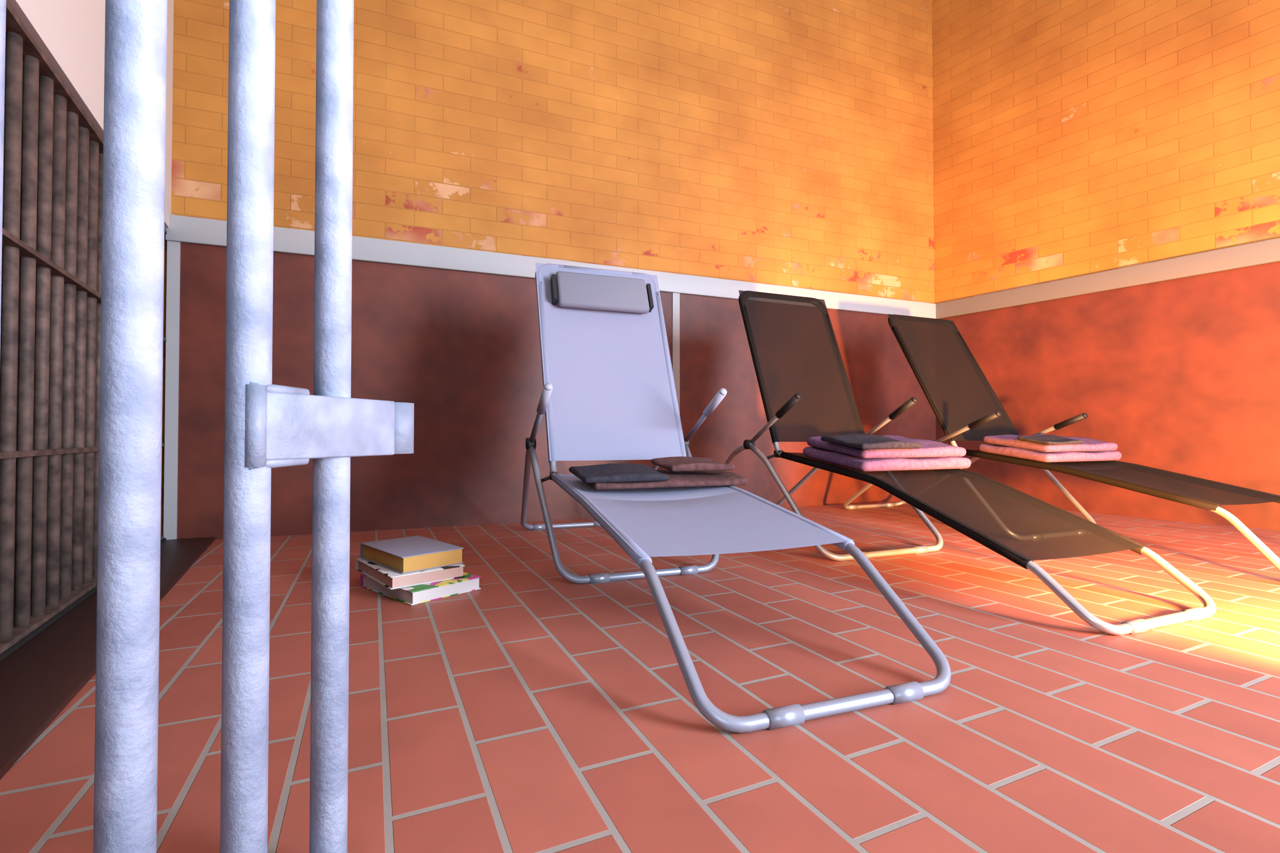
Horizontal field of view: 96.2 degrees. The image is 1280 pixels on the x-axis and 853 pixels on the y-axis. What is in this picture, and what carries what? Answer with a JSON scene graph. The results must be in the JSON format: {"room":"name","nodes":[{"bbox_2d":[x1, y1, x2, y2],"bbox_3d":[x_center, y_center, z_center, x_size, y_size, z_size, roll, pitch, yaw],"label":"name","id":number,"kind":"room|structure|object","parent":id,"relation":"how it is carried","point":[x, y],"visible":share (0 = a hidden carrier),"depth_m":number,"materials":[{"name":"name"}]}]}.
{"room":"prison cell","nodes":[
{"label":"prison cell","id":0,"kind":"room"},
{"bbox_2d":[14,182,21,561],"bbox_3d":[-1.216,-0.206,0.233,0.150,1.320,4.630,1,-1,-30],"label":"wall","id":1,"kind":"structure","parent":0,"point":[20,182],"depth_m":1.96,"materials":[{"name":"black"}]},
{"bbox_2d":[6,0,173,229],"bbox_3d":[-1.065,-2.305,0.352,0.500,2.880,4.630,1,-1,-30],"label":"wall","id":2,"kind":"structure","parent":0,"point":[70,34],"depth_m":1.49,"materials":[{"name":"white paint"}]},
{"bbox_2d":[0,0,414,852],"bbox_3d":[-0.396,-0.572,0.333,0.045,2.046,0.754,0,-1,18],"label":"door","id":3,"kind":"structure","parent":2,"relation":"in","point":[268,426],"depth_m":0.48,"materials":[{"name":"metal"}]},
{"bbox_2d":[160,0,934,535],"bbox_3d":[0.002,-1.599,3.396,5.630,4.200,0.250,0,-1,-22],"label":"wall","id":4,"kind":"structure","parent":0,"point":[787,143],"depth_m":3.23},
{"bbox_2d":[163,241,180,540],"bbox_3d":[-1.976,-0.148,2.424,0.044,1.270,0.008,0,-1,-22],"label":"wall strip","id":5,"kind":"object","parent":4,"relation":"attached to","point":[173,248],"visible":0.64,"depth_m":2.42,"materials":[{"name":"grey paint"}]},
{"bbox_2d":[163,242,936,539],"bbox_3d":[0.051,-0.136,3.252,4.430,1.270,0.012,0,-1,-22],"label":"wainscot","id":6,"kind":"structure","parent":4,"relation":"attached to","point":[462,348],"depth_m":2.86,"materials":[{"name":"red paint"}]},
{"bbox_2d":[672,292,679,413],"bbox_3d":[0.208,-0.135,3.306,0.044,1.270,0.008,0,-1,-22],"label":"wall strip","id":7,"kind":"object","parent":4,"relation":"attached to","point":[675,296],"visible":0.43,"depth_m":3.31,"materials":[{"name":"grey paint"}]},
{"bbox_2d":[165,214,936,318],"bbox_3d":[0.055,-0.826,3.253,4.430,0.110,0.034,0,-1,-22],"label":"wall trim","id":8,"kind":"structure","parent":0,"point":[182,229],"depth_m":2.90,"materials":[{"name":"white paint"}]},
{"bbox_2d":[0,500,1279,852],"bbox_3d":[0.859,0.508,1.202,8.500,0.120,5.200,0,-1,-22],"label":"floor","id":9,"kind":"structure","parent":0,"point":[533,709],"depth_m":0.95,"materials":[{"name":"tile"}]},
{"bbox_2d":[0,0,167,654],"bbox_3d":[-0.872,-0.204,0.426,0.048,1.320,4.570,1,-1,-30],"label":"metal bars","id":10,"kind":"object","parent":9,"relation":"in","point":[57,252],"visible":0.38,"depth_m":1.35,"materials":[{"name":"metal"}]},
{"bbox_2d":[0,537,215,779],"bbox_3d":[-0.770,0.451,0.469,0.170,0.012,4.610,1,-1,-30],"label":"kerb","id":11,"kind":"object","parent":9,"relation":"on","point":[40,679],"visible":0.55,"depth_m":1.08,"materials":[{"name":"brown paint"}]},
{"bbox_2d":[360,571,481,605],"bbox_3d":[-0.649,0.458,1.694,0.300,0.036,0.215,-1,-1,40],"label":"book","id":12,"kind":"object","parent":9,"relation":"on","point":[415,595],"visible":0.64,"depth_m":1.60,"materials":[{"name":"white paper"}]},
{"bbox_2d":[355,558,464,589],"bbox_3d":[-0.692,0.423,1.720,0.210,0.034,0.310,1,-1,-42],"label":"book","id":13,"kind":"object","parent":12,"relation":"on","point":[390,579],"visible":0.58,"depth_m":1.61,"materials":[{"name":"paper"}]},
{"bbox_2d":[360,535,463,574],"bbox_3d":[-0.693,0.382,1.737,0.300,0.046,0.185,-1,-1,44],"label":"book","id":14,"kind":"object","parent":13,"relation":"on","point":[405,555],"visible":1,"depth_m":1.67,"materials":[{"name":"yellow paper"}]},
{"bbox_2d":[520,262,951,733],"bbox_3d":[-0.003,-0.085,1.869,0.632,1.132,2.001,0,-1,-20],"label":"lounger","id":15,"kind":"object","parent":9,"relation":"on","point":[608,393],"visible":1,"depth_m":1.85,"materials":[{"name":"grey fabric"}]},
{"bbox_2d":[722,290,1216,635],"bbox_3d":[0.879,-0.079,2.271,0.622,1.132,1.979,0,-1,-22],"label":"lounger","id":16,"kind":"object","parent":9,"relation":"on","point":[806,392],"visible":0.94,"depth_m":2.06,"materials":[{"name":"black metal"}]},
{"bbox_2d":[842,314,1279,570],"bbox_3d":[1.792,-0.065,2.667,0.622,1.117,1.949,0,-1,-22],"label":"lounger","id":17,"kind":"object","parent":9,"relation":"on","point":[966,406],"visible":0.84,"depth_m":2.62,"materials":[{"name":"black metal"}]},
{"bbox_2d":[932,0,1279,303],"bbox_3d":[3.576,-1.618,2.149,0.250,4.200,5.500,1,-1,-34],"label":"wall","id":18,"kind":"structure","parent":0,"point":[1072,138],"depth_m":3.32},
{"bbox_2d":[935,261,1279,531],"bbox_3d":[3.552,-0.156,1.929,0.015,1.270,5.200,1,-1,-34],"label":"wainscot","id":19,"kind":"structure","parent":18,"relation":"attached to","point":[1182,375],"depth_m":3.09,"materials":[{"name":"paint"}]},
{"bbox_2d":[935,237,1279,318],"bbox_3d":[3.543,-0.846,1.933,0.034,0.110,5.200,1,-1,-34],"label":"wall trim","id":20,"kind":"structure","parent":0,"point":[1267,251],"depth_m":3.18,"materials":[{"name":"white paint"}]}
]}

